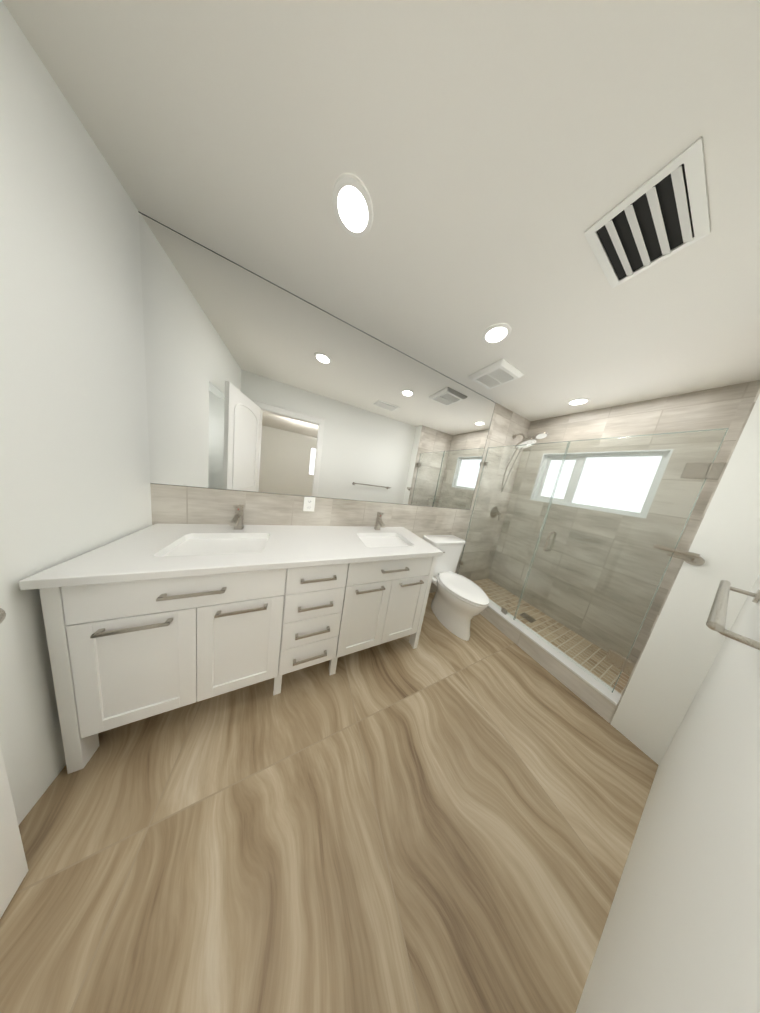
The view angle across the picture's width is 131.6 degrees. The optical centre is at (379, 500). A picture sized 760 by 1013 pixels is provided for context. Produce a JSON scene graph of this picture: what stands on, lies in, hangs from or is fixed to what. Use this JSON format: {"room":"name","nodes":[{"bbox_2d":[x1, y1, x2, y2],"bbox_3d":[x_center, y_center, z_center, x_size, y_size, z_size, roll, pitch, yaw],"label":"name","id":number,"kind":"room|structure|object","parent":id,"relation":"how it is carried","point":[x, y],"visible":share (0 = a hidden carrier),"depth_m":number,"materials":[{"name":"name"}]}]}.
{"room":"bathroom","nodes":[
{"label":"bathroom","id":0,"kind":"room"},
{"bbox_2d":[0,0,151,825],"bbox_3d":[-1.359,-0.064,0.155,0.740,2.440,1.820,5,9,-25],"label":"wall","id":1,"kind":"structure","parent":0,"point":[74,464],"depth_m":0.59,"materials":[{"name":"paint"}]},
{"bbox_2d":[0,608,27,918],"bbox_3d":[-0.756,0.252,0.064,0.186,2.022,0.765,3,10,-34],"label":"door","id":2,"kind":"structure","parent":1,"relation":"in","point":[13,868],"depth_m":0.49,"materials":[{"name":"paint"}]},
{"bbox_2d":[0,592,658,1012],"bbox_3d":[-0.306,1.285,0.940,3.539,0.100,1.820,5,9,-25],"label":"floor","id":3,"kind":"structure","parent":0,"point":[440,818],"depth_m":0.64,"materials":[{"name":"wood"}]},
{"bbox_2d":[20,556,436,773],"bbox_3d":[-0.518,0.717,1.241,1.770,0.856,0.571,5,9,-25],"label":"bathroom vanity","id":4,"kind":"object","parent":3,"relation":"on","point":[153,620],"depth_m":0.80,"materials":[{"name":"paint"}]},
{"bbox_2d":[19,524,442,587],"bbox_3d":[-0.446,0.282,1.181,1.804,0.035,0.574,5,9,-25],"label":"countertop","id":5,"kind":"structure","parent":4,"relation":"on","point":[132,556],"depth_m":0.89,"materials":[{"name":"white stone"}]},
{"bbox_2d":[163,536,266,555],"bbox_3d":[-0.886,0.329,0.965,0.450,0.154,0.320,5,9,-25],"label":"sink","id":6,"kind":"object","parent":5,"relation":"in","point":[193,543],"depth_m":0.98,"materials":[{"name":"white ceramic"}]},
{"bbox_2d":[227,504,246,527],"bbox_3d":[-0.923,0.114,1.100,0.048,0.169,0.145,5,9,-25],"label":"faucet","id":7,"kind":"object","parent":5,"relation":"on","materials":[{"name":"silver metal"}]},
{"bbox_2d":[375,512,386,531],"bbox_3d":[0.006,0.194,1.544,0.048,0.169,0.145,5,9,-25],"label":"faucet","id":8,"kind":"object","parent":5,"relation":"on","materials":[{"name":"silver metal"}]},
{"bbox_2d":[359,536,406,547],"bbox_3d":[0.023,0.408,1.399,0.450,0.154,0.320,5,9,-25],"label":"sink","id":9,"kind":"object","parent":5,"relation":"in","point":[371,541],"depth_m":1.43,"materials":[{"name":"white ceramic"}]},
{"bbox_2d":[423,535,488,640],"bbox_3d":[0.769,0.866,1.790,0.501,0.803,0.699,5,9,-25],"label":"toilet","id":10,"kind":"object","parent":3,"relation":"on","point":[459,603],"visible":0.79,"depth_m":1.72,"materials":[{"name":"ceramic"}]},
{"bbox_2d":[2,0,759,420],"bbox_3d":[0.516,-1.159,0.770,4.492,0.100,1.820,5,9,-25],"label":"ceiling","id":11,"kind":"structure","parent":0,"point":[498,158],"depth_m":0.56,"materials":[{"name":"paint"}]},
{"bbox_2d":[332,173,372,237],"bbox_3d":[-0.110,-1.192,0.700,0.166,0.008,0.166,5,9,-25],"label":"recessed light","id":12,"kind":"object","parent":11,"relation":"in","point":[352,205],"visible":1,"depth_m":0.69,"materials":[{"name":"white plastic"}]},
{"bbox_2d":[468,358,523,389],"bbox_3d":[1.044,-1.125,1.553,0.320,0.033,0.320,5,9,-25],"label":"ceiling vent","id":13,"kind":"object","parent":11,"relation":"in","point":[498,373],"visible":1,"depth_m":1.50,"materials":[{"name":"white plastic"}]},
{"bbox_2d":[482,323,511,343],"bbox_3d":[0.781,-1.118,1.148,0.166,0.008,0.166,5,9,-25],"label":"recessed light","id":14,"kind":"object","parent":11,"relation":"in","point":[496,333],"visible":1,"depth_m":1.14,"materials":[{"name":"white plastic"}]},
{"bbox_2d":[567,398,590,404],"bbox_3d":[2.023,-1.010,1.741,0.166,0.008,0.166,5,9,-25],"label":"recessed light","id":15,"kind":"object","parent":11,"relation":"in","point":[577,401],"visible":0.98,"depth_m":1.73,"materials":[{"name":"white plastic"}]},
{"bbox_2d":[584,137,710,287],"bbox_3d":[0.996,-1.004,0.643,0.350,0.015,0.220,5,9,-25],"label":"ceiling vent","id":16,"kind":"object","parent":11,"relation":"in","point":[664,210],"visible":1,"depth_m":0.61,"materials":[{"name":"white metal"}]},
{"bbox_2d":[473,578,629,694],"bbox_3d":[1.672,1.414,1.960,0.688,0.161,1.370,5,9,-25],"label":"floor","id":17,"kind":"structure","parent":0,"point":[606,668],"depth_m":1.76,"materials":[{"name":"tile"}]},
{"bbox_2d":[488,380,759,661],"bbox_3d":[2.212,0.222,2.022,0.150,2.440,1.526,5,9,-25],"label":"wall","id":18,"kind":"structure","parent":0,"point":[724,407],"depth_m":1.65,"materials":[{"name":"tile"}]},
{"bbox_2d":[530,449,672,518],"bbox_3d":[2.287,-0.222,1.887,0.100,0.610,0.870,5,9,-25],"label":"shower window","id":19,"kind":"structure","parent":18,"relation":"in","point":[599,463],"depth_m":1.79,"materials":[{"name":"glass"}]},
{"bbox_2d":[576,574,759,1012],"bbox_3d":[1.024,0.282,0.371,1.791,2.440,0.120,5,9,-25],"label":"door","id":20,"kind":"structure","parent":0,"point":[681,932],"depth_m":0.32,"materials":[{"name":"paint"}]},
{"bbox_2d":[706,580,759,649],"bbox_3d":[1.088,0.324,0.518,0.767,0.052,0.071,5,9,-25],"label":"towel rail","id":21,"kind":"object","parent":20,"relation":"attached to","point":[716,619],"visible":1,"depth_m":0.43,"materials":[{"name":"silver metal"}]},
{"bbox_2d":[611,394,759,764],"bbox_3d":[2.223,0.372,1.039,0.953,2.440,0.294,5,9,-25],"label":"wall","id":22,"kind":"structure","parent":0,"point":[680,651],"depth_m":0.93,"materials":[{"name":"paint"}]},
{"bbox_2d":[480,598,620,722],"bbox_3d":[1.325,1.283,1.772,0.135,0.165,1.370,5,9,-25],"label":"sill","id":23,"kind":"structure","parent":22,"relation":"attached to","point":[587,687],"depth_m":1.39,"materials":[{"name":"stone"}]},
{"bbox_2d":[457,428,728,691],"bbox_3d":[1.477,0.340,1.630,0.132,1.765,1.369,5,9,-25],"label":"glass","id":24,"kind":"object","parent":23,"relation":"on","point":[708,471],"visible":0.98,"depth_m":1.23,"materials":[{"name":"clear glass"}]},
{"bbox_2d":[653,544,704,565],"bbox_3d":[1.694,0.309,0.974,0.062,0.071,0.152,5,9,-25],"label":"rail","id":25,"kind":"object","parent":22,"relation":"attached to","point":[691,558],"visible":1,"depth_m":0.95,"materials":[{"name":"silver metal"}]},
{"bbox_2d":[609,388,759,723],"bbox_3d":[2.096,0.336,1.141,0.797,2.440,0.006,5,9,-25],"label":"tiled wall","id":26,"kind":"structure","parent":22,"relation":"attached to","point":[717,484],"depth_m":0.96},
{"bbox_3d":[0.260,-0.061,1.839,3.862,2.440,0.144,5,9,-25],"label":"wall","id":27,"kind":"structure","parent":0,"visible":0},
{"bbox_2d":[150,484,469,592],"bbox_3d":[-0.182,0.560,1.691,2.795,1.134,0.006,5,9,-25],"label":"wall tiles","id":28,"kind":"structure","parent":27,"relation":"attached to","point":[171,504],"depth_m":1.33,"materials":[{"name":"beige tile"}]},
{"bbox_2d":[303,497,314,511],"bbox_3d":[-0.573,0.027,1.384,0.084,0.120,0.009,5,9,-25],"label":"electrical outlet","id":29,"kind":"object","parent":28,"relation":"attached to","point":[309,503],"visible":1,"depth_m":1.38,"materials":[{"name":"plastic"}]},
{"bbox_2d":[138,211,495,509],"bbox_3d":[0.007,-0.630,1.511,2.795,1.304,0.006,5,9,-25],"label":"mirror","id":30,"kind":"object","parent":27,"relation":"attached to","point":[256,383],"visible":1,"depth_m":1.17,"materials":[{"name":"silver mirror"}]},
{"bbox_2d":[455,403,530,580],"bbox_3d":[1.534,0.062,2.367,0.797,2.440,0.006,5,9,-25],"label":"tiled wall","id":31,"kind":"structure","parent":27,"relation":"attached to","point":[506,424],"depth_m":2.32,"materials":[{"name":"beige tile"}]},
{"bbox_2d":[490,506,500,520],"bbox_3d":[1.643,0.176,2.389,0.176,0.184,0.087,5,9,-25],"label":"shower valve","id":32,"kind":"object","parent":31,"relation":"attached to","point":[495,510],"depth_m":2.39,"materials":[{"name":"silver metal"}]},
{"bbox_2d":[501,432,547,491],"bbox_3d":[1.796,-0.472,2.163,0.216,0.778,0.357,5,9,-25],"label":"shower head","id":33,"kind":"object","parent":31,"relation":"attached to","point":[525,442],"visible":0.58,"depth_m":2.14}
]}

